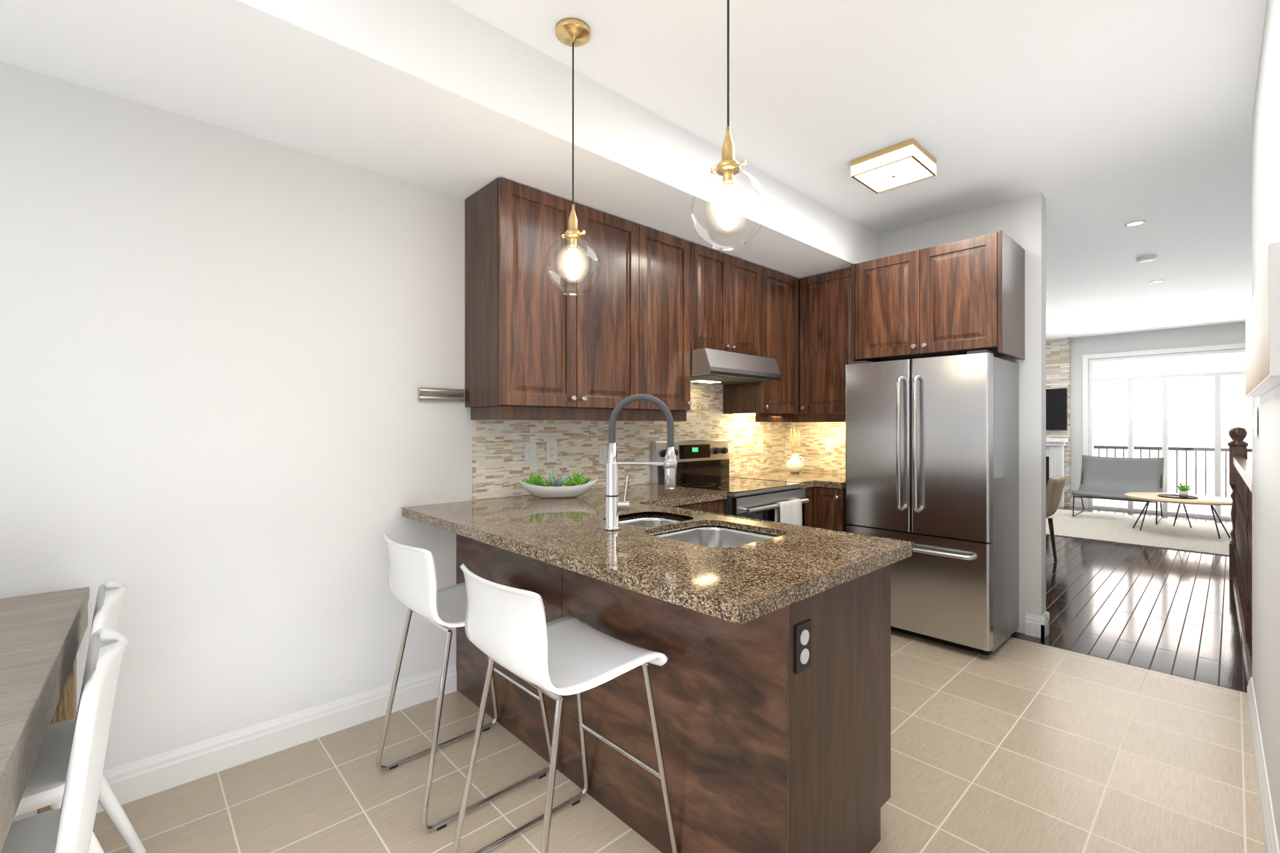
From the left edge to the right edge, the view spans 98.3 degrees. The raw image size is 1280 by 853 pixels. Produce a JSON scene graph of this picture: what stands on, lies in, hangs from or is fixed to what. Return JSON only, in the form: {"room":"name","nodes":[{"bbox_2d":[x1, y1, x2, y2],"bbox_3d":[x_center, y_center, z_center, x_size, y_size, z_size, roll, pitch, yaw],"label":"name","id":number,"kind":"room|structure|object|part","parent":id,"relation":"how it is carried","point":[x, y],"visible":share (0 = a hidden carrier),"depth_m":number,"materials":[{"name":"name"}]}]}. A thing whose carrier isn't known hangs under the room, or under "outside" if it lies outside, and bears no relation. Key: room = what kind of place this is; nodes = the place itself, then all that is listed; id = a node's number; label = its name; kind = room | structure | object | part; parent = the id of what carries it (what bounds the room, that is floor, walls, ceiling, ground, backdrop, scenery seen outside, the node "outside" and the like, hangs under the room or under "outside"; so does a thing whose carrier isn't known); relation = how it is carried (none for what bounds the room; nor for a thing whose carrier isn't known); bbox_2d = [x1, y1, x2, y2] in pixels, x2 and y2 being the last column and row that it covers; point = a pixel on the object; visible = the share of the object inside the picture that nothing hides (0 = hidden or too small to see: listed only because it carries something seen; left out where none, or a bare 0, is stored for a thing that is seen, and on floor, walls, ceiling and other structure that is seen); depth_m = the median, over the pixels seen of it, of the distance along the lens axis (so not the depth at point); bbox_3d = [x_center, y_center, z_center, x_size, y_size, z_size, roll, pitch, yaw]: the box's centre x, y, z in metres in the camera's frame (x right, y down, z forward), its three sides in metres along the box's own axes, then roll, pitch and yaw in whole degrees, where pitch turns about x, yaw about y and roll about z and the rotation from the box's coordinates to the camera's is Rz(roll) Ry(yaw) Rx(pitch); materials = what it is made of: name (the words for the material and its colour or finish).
{"room":"kitchen","nodes":[
{"label":"kitchen","id":0,"kind":"room"},
{"bbox_2d":[0,61,783,770],"bbox_3d":[-1.558,-0.070,2.184,7.740,2.720,0.120,0,0,-43],"label":"wall","id":1,"kind":"structure","parent":0,"point":[218,344],"depth_m":2.07,"materials":[{"name":"white paint"}]},
{"bbox_2d":[12,663,456,822],"bbox_3d":[-2.577,1.225,1.141,4.588,0.130,0.016,0,0,-43],"label":"baseboard","id":2,"kind":"structure","parent":1,"relation":"attached to","point":[140,779],"depth_m":2.16,"materials":[{"name":"white"}]},
{"bbox_2d":[418,387,464,402],"bbox_3d":[-0.952,-0.151,2.654,0.217,0.065,0.031,0,0,-43],"label":"paper holder","id":3,"kind":"object","parent":1,"relation":"attached to","point":[433,395],"visible":1,"depth_m":2.64,"materials":[{"name":"silver metal"}]},
{"bbox_2d":[464,177,851,422],"bbox_3d":[0.462,-0.579,3.414,2.863,1.093,0.832,0,0,-43],"label":"upper cabinet","id":4,"kind":"object","parent":1,"relation":"attached to","point":[569,349],"visible":0.83,"depth_m":2.97,"materials":[{"name":"brown wood"}]},
{"bbox_2d":[690,348,780,385],"bbox_3d":[0.519,-0.386,3.688,0.744,0.166,0.494,0,0,-43],"label":"range hood","id":5,"kind":"object","parent":4,"relation":"attached to","point":[708,366],"visible":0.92,"depth_m":3.47,"materials":[{"name":"silver metal"}]},
{"bbox_2d":[472,382,845,500],"bbox_3d":[0.477,-0.050,3.428,2.823,0.838,0.835,0,0,-43],"label":"tile backsplash","id":6,"kind":"structure","parent":1,"relation":"attached to","point":[498,446],"depth_m":3.48,"materials":[{"name":"tile"}]},
{"bbox_2d":[524,442,535,464],"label":"light switch","id":7,"kind":"object","parent":6,"relation":"attached to","point":[530,453],"depth_m":2.98,"materials":[{"name":"white plastic"}]},
{"bbox_2d":[546,442,557,462],"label":"outlet","id":8,"kind":"object","parent":6,"relation":"attached to","point":[551,447],"depth_m":3.07,"materials":[{"name":"white plastic"}]},
{"bbox_2d":[598,445,607,464],"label":"outlet","id":9,"kind":"object","parent":6,"relation":"attached to","point":[603,449],"depth_m":3.33,"materials":[{"name":"white plastic"}]},
{"bbox_2d":[757,438,763,453],"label":"outlet","id":10,"kind":"object","parent":6,"relation":"attached to","point":[760,441],"depth_m":4.43,"materials":[{"name":"white plastic"}]},
{"bbox_2d":[825,438,833,452],"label":"outlet","id":11,"kind":"object","parent":6,"relation":"attached to","point":[829,443],"depth_m":4.38,"materials":[{"name":"white plastic"}]},
{"bbox_2d":[92,629,1265,852],"bbox_3d":[-0.345,1.340,0.704,7.495,0.100,3.940,0,0,-43],"label":"floor","id":12,"kind":"structure","parent":0,"point":[1023,747],"depth_m":2.02,"materials":[{"name":"beige tile"}]},
{"bbox_2d":[0,587,89,852],"bbox_3d":[-1.571,0.900,0.861,0.900,0.780,1.605,0,0,-41],"label":"dining table","id":13,"kind":"object","parent":12,"relation":"on","point":[42,635],"visible":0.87,"depth_m":1.22,"materials":[{"name":"brown wood"}]},
{"bbox_2d":[0,627,128,852],"bbox_3d":[-1.206,0.861,0.982,0.525,0.867,0.436,0,0,-43],"label":"dining chair","id":14,"kind":"object","parent":12,"relation":"on","point":[69,829],"visible":1,"depth_m":1.01,"materials":[{"name":"white paint"}]},
{"bbox_2d":[14,580,146,852],"bbox_3d":[-1.547,0.861,1.347,0.525,0.867,0.436,0,0,-43],"label":"dining chair","id":15,"kind":"object","parent":12,"relation":"on","point":[45,786],"visible":0.34,"depth_m":1.40,"materials":[{"name":"white paint"}]},
{"bbox_2d":[375,533,551,832],"bbox_3d":[-0.657,0.841,2.061,0.517,0.898,0.450,0,0,-43],"label":"stool","id":16,"kind":"object","parent":12,"relation":"on","point":[412,578],"visible":0.62,"depth_m":1.91,"materials":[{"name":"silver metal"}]},
{"bbox_3d":[-0.668,0.553,2.050,0.486,0.322,0.431,0,0,-43],"label":"seat","id":17,"kind":"part","parent":16,"relation":"part of","materials":[{"name":"white plastic"}]},
{"bbox_2d":[451,564,678,852],"bbox_3d":[-0.223,0.841,1.603,0.517,0.898,0.450,0,0,-43],"label":"stool","id":18,"kind":"object","parent":12,"relation":"on","point":[565,655],"visible":1,"depth_m":1.52,"materials":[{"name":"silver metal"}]},
{"bbox_3d":[-0.235,0.553,1.593,0.486,0.322,0.431,0,0,-43],"label":"seat","id":19,"kind":"part","parent":18,"relation":"part of","materials":[{"name":"white plastic"}]},
{"bbox_2d":[456,516,890,852],"bbox_3d":[-0.030,0.841,2.260,0.659,0.898,1.846,0,0,-43],"label":"base cabinet","id":20,"kind":"object","parent":12,"relation":"on","point":[760,756],"visible":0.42,"depth_m":1.62,"materials":[{"name":"brown wood"}]},
{"bbox_2d":[400,483,913,625],"bbox_3d":[0.134,0.389,2.375,1.583,0.046,1.909,0,0,-43],"label":"countertop","id":21,"kind":"structure","parent":20,"relation":"on","point":[739,585],"depth_m":1.70,"materials":[{"name":"brown stone"}]},
{"bbox_2d":[518,470,597,498],"bbox_3d":[-0.422,0.295,2.877,0.409,0.147,0.155,0,0,-16],"label":"bowl","id":22,"kind":"object","parent":21,"relation":"on","point":[555,488],"visible":1,"depth_m":2.84,"materials":[{"name":"white ceramic"}]},
{"bbox_2d":[603,394,677,530],"bbox_3d":[0.002,0.125,1.989,0.266,0.487,0.062,0,0,2],"label":"faucet","id":23,"kind":"object","parent":21,"relation":"on","point":[613,505],"visible":1,"depth_m":1.98,"materials":[{"name":"silver metal"}]},
{"bbox_2d":[618,516,779,547],"bbox_3d":[0.158,0.487,2.052,0.438,0.190,0.733,0,0,-43],"label":"sink","id":24,"kind":"object","parent":21,"relation":"in","point":[711,536],"depth_m":2.17,"materials":[{"name":"silver metal"}]},
{"bbox_2d":[794,619,811,674],"bbox_3d":[0.417,0.560,1.408,0.072,0.120,0.008,0,0,-43],"label":"peninsula outlet","id":25,"kind":"object","parent":20,"relation":"attached to","point":[803,631],"visible":1,"depth_m":1.40,"materials":[{"name":"black plastic"}]},
{"bbox_2d":[673,500,723,514],"bbox_3d":[0.024,0.852,3.131,0.700,0.876,0.645,0,0,-43],"label":"base cabinet","id":26,"kind":"object","parent":12,"relation":"on","point":[715,507],"visible":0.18,"depth_m":3.06,"materials":[{"name":"brown wood"}]},
{"bbox_2d":[650,439,809,525],"bbox_3d":[0.598,0.693,3.583,0.738,1.195,0.755,0,0,-43],"label":"stove","id":27,"kind":"object","parent":12,"relation":"on","point":[702,464],"visible":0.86,"depth_m":3.58,"materials":[{"name":"grey metal"}]},
{"bbox_2d":[774,499,801,525],"bbox_3d":[0.911,0.637,3.393,0.241,0.365,0.050,0,0,-43],"label":"towel","id":28,"kind":"object","parent":27,"relation":"hanging from","point":[789,511],"depth_m":3.37,"materials":[{"name":"white fabric"}]},
{"bbox_2d":[803,486,847,531],"bbox_3d":[1.202,0.852,4.103,0.837,0.876,0.830,0,0,-43],"label":"base cabinet","id":29,"kind":"object","parent":12,"relation":"on","point":[825,509],"visible":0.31,"depth_m":3.75,"materials":[{"name":"brown wood"}]},
{"bbox_2d":[729,470,845,488],"bbox_3d":[1.201,0.391,4.102,0.839,0.042,0.830,0,0,-43],"label":"countertop","id":30,"kind":"structure","parent":29,"relation":"on","point":[809,479],"depth_m":3.96,"materials":[{"name":"stone"}]},
{"bbox_2d":[786,426,803,473],"bbox_3d":[1.232,0.186,4.397,0.136,0.367,0.136,0,0,-4],"label":"vase","id":31,"kind":"object","parent":30,"relation":"on","point":[795,465],"visible":1,"depth_m":4.36,"materials":[{"name":"white ceramic"}]},
{"bbox_2d":[845,350,1018,655],"bbox_3d":[1.830,0.432,3.517,0.709,1.715,0.828,0,0,-43],"label":"fridge","id":32,"kind":"object","parent":12,"relation":"on","point":[932,443],"visible":0.85,"depth_m":3.24,"materials":[{"name":"grey metal"}]},
{"bbox_3d":[1.652,0.403,3.351,0.222,1.655,0.828,0,0,-43],"label":"door","id":33,"kind":"part","parent":32,"relation":"part of","materials":[{"name":"silver metal"}]},
{"bbox_2d":[851,264,860,361],"bbox_3d":[1.619,0.095,3.908,0.498,2.390,0.020,0,0,-43],"label":"panels","id":34,"kind":"object","parent":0,"point":[853,359],"depth_m":3.74,"materials":[{"name":"brown wood"}]},
{"bbox_2d":[446,0,1267,339],"bbox_3d":[1.932,-1.490,3.647,14.840,0.120,5.140,0,0,-43],"label":"ceiling","id":35,"kind":"structure","parent":0,"point":[1119,113],"depth_m":2.48,"materials":[{"name":"white paint"}]},
{"bbox_2d":[0,0,877,279],"bbox_3d":[-1.244,-1.280,1.848,7.500,0.300,0.800,0,0,-43],"label":"ceiling bulkhead","id":36,"kind":"object","parent":35,"relation":"attached to","point":[431,94],"depth_m":2.01,"materials":[{"name":"white paint"}]},
{"bbox_2d":[552,17,600,284],"bbox_3d":[-0.242,-0.956,1.997,0.200,0.947,0.200,0,0,-43],"label":"pendant light","id":37,"kind":"object","parent":35,"relation":"hanging from","point":[572,32],"visible":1,"depth_m":1.98,"materials":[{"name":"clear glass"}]},
{"bbox_2d":[710,0,763,225],"bbox_3d":[0.236,-0.956,1.478,0.200,0.947,0.200,0,0,-43],"label":"pendant light","id":38,"kind":"object","parent":35,"relation":"hanging from","point":[728,204],"visible":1,"depth_m":1.46,"materials":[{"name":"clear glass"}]},
{"bbox_2d":[850,138,936,193],"bbox_3d":[1.360,-1.385,2.969,0.320,0.089,0.320,0,0,-43],"label":"ceiling light","id":39,"kind":"object","parent":35,"relation":"attached to","point":[907,162],"depth_m":2.91,"materials":[{"name":"white glass"}]},
{"bbox_2d":[1124,220,1146,227],"bbox_3d":[3.482,-1.426,3.890,0.116,0.008,0.116,0,0,-43],"label":"recessed light","id":40,"kind":"object","parent":35,"relation":"in","point":[1137,223],"visible":1,"depth_m":3.89,"materials":[{"name":"white"}]},
{"bbox_2d":[1135,254,1157,262],"bbox_3d":[4.266,-1.413,4.662,0.136,0.034,0.136,0,0,-43],"label":"smoke detector","id":41,"kind":"object","parent":35,"relation":"attached to","point":[1147,258],"visible":1,"depth_m":4.63,"materials":[{"name":"white plastic"}]},
{"bbox_2d":[1149,280,1165,283],"bbox_3d":[5.093,-1.426,5.447,0.116,0.008,0.116,0,0,-43],"label":"recessed light","id":42,"kind":"object","parent":35,"relation":"in","point":[1157,281],"visible":1,"depth_m":5.45,"materials":[{"name":"white"}]},
{"bbox_2d":[784,192,1045,633],"bbox_3d":[1.474,-0.070,4.519,0.120,2.720,3.000,0,0,-43],"label":"wall","id":43,"kind":"structure","parent":0,"point":[1023,219],"depth_m":3.44,"materials":[{"name":"white paint"}]},
{"bbox_2d":[855,230,1024,362],"bbox_3d":[1.911,-0.758,3.577,0.522,0.685,0.858,0,0,-43],"label":"upper cabinet","id":44,"kind":"object","parent":43,"relation":"attached to","point":[960,297],"depth_m":3.35,"materials":[{"name":"brown wood"}]},
{"bbox_2d":[1025,611,1049,639],"bbox_3d":[1.479,1.225,4.513,0.152,0.130,3.016,0,0,-43],"label":"baseboard","id":45,"kind":"structure","parent":43,"relation":"attached to","point":[1036,626],"depth_m":3.40,"materials":[{"name":"white wood"}]},
{"bbox_2d":[1046,337,1069,506],"bbox_3d":[6.347,-0.070,9.542,0.098,2.720,1.700,0,0,-43],"label":"stone wall","id":46,"kind":"structure","parent":0,"point":[1057,350],"depth_m":8.96,"materials":[{"name":"beige stone"}]},
{"bbox_2d":[1046,388,1067,430],"bbox_3d":[6.454,-0.278,9.314,0.049,0.675,1.180,0,0,-43],"label":"screen","id":47,"kind":"object","parent":46,"relation":"attached to","point":[1056,399],"visible":0.27,"depth_m":8.96,"materials":[{"name":"black plastic"}]},
{"bbox_2d":[1010,506,1248,693],"bbox_3d":[4.672,1.340,6.203,7.345,0.100,5.140,0,0,-43],"label":"floor","id":48,"kind":"structure","parent":0,"point":[1171,612],"depth_m":3.93,"materials":[{"name":"brown wood"}]},
{"bbox_2d":[1046,475,1067,569],"bbox_3d":[3.687,0.877,5.284,0.480,0.829,0.557,0,0,-43],"label":"chair","id":49,"kind":"object","parent":48,"relation":"on","point":[1055,485],"visible":0.48,"depth_m":5.09,"materials":[{"name":"beige fabric"}]},
{"bbox_2d":[1046,438,1067,507],"bbox_3d":[6.386,0.740,9.278,0.197,1.100,1.240,0,0,-43],"label":"fireplace mantel","id":50,"kind":"object","parent":48,"relation":"on","point":[1055,447],"visible":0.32,"depth_m":8.91,"materials":[{"name":"white wood"}]},
{"bbox_2d":[1046,509,1232,555],"bbox_3d":[6.128,1.284,7.102,2.550,0.011,2.070,0,0,-43],"label":"shag rug","id":51,"kind":"object","parent":48,"relation":"on","point":[1203,537],"visible":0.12,"depth_m":6.78,"materials":[{"name":"white carpet"}]},
{"bbox_2d":[1071,455,1163,524],"bbox_3d":[6.711,0.854,7.776,0.866,0.843,0.904,0,0,-43],"label":"sofa","id":52,"kind":"object","parent":51,"relation":"on","point":[1101,477],"visible":0.82,"depth_m":7.91,"materials":[{"name":"grey fabric"}]},
{"bbox_2d":[1124,492,1232,538],"bbox_3d":[6.538,1.063,6.699,1.030,0.417,1.030,0,0,-43],"label":"coffee table","id":53,"kind":"object","parent":51,"relation":"on","point":[1203,500],"visible":0.83,"depth_m":6.54,"materials":[{"name":"brown wood"}]},
{"bbox_2d":[1157,482,1198,499],"bbox_3d":[6.488,0.765,6.679,0.360,0.179,0.360,0,0,-43],"label":"plant","id":54,"kind":"object","parent":53,"relation":"on","point":[1183,492],"visible":1,"depth_m":6.66,"materials":[{"name":"green plant"}]},
{"bbox_2d":[1227,427,1251,680],"bbox_3d":[3.994,0.647,3.627,3.092,1.285,0.120,0,0,-45],"label":"stair railing","id":55,"kind":"object","parent":48,"relation":"on","point":[1240,469],"visible":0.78,"depth_m":3.69,"materials":[{"name":"brown wood"}]},
{"bbox_2d":[1070,322,1245,507],"bbox_3d":[7.314,-0.070,8.667,0.120,2.720,4.900,0,0,-43],"label":"wall","id":56,"kind":"structure","parent":0,"point":[1229,333],"depth_m":8.55,"materials":[{"name":"white paint"}]},
{"bbox_2d":[1070,498,1082,507],"bbox_3d":[7.012,1.225,8.892,0.016,0.130,0.158,0,0,-43],"label":"baseboard","id":57,"kind":"structure","parent":56,"relation":"attached to","point":[1078,503],"depth_m":8.88,"materials":[{"name":"white"}]},
{"bbox_2d":[1082,343,1245,519],"bbox_3d":[7.798,0.075,8.119,0.120,2.430,2.040,0,0,-43],"label":"window frame","id":58,"kind":"structure","parent":56,"relation":"in","point":[1217,364],"depth_m":8.18,"materials":[{"name":"white"}]},
{"bbox_2d":[1252,0,1279,852],"bbox_3d":[0.278,-0.070,0.010,7.223,2.720,0.120,0,0,-44],"label":"wall","id":59,"kind":"structure","parent":0,"point":[1266,112],"depth_m":1.81,"materials":[{"name":"white paint"}]},
{"bbox_2d":[1252,408,1256,436],"bbox_3d":[2.482,-0.018,2.236,0.100,0.115,0.012,0,0,-43],"label":"light switch","id":60,"kind":"object","parent":59,"relation":"attached to","point":[1254,417],"visible":1,"depth_m":2.20,"materials":[{"name":"white plastic"}]},
{"bbox_2d":[1245,242,1279,397],"bbox_3d":[1.907,-0.265,1.694,1.301,0.300,0.036,0,0,-44],"label":"picture","id":61,"kind":"object","parent":59,"relation":"attached to","point":[1263,319],"visible":1,"depth_m":1.36,"materials":[{"name":"white"}]},
{"bbox_2d":[1246,676,1279,852],"bbox_3d":[0.232,1.225,0.059,7.221,0.130,0.016,0,0,-44],"label":"baseboard","id":62,"kind":"structure","parent":59,"relation":"attached to","point":[1270,837],"depth_m":1.88,"materials":[{"name":"white"}]},
{"label":"outside","id":63,"kind":"structure","parent":0,"visible":0},
{"bbox_2d":[1093,375,1251,509],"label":"window","id":64,"kind":"structure","parent":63,"point":[1191,401],"depth_m":14.48,"materials":[{"name":"glass"}]},
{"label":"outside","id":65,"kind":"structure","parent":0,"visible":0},
{"bbox_2d":[1093,499,1231,515],"bbox_3d":[8.374,1.355,8.630,1.380,0.110,8.000,0,0,-43],"label":"balcony","id":66,"kind":"object","parent":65,"point":[1096,502],"visible":0.22,"depth_m":8.88,"materials":[{"name":"grey"}]},
{"bbox_2d":[1093,446,1251,505],"bbox_3d":[8.806,0.785,9.032,0.050,0.890,8.000,0,0,-43],"label":"railing","id":67,"kind":"object","parent":66,"relation":"on","point":[1186,449],"visible":0.18,"depth_m":8.98,"materials":[{"name":"grey metal"}]}
]}

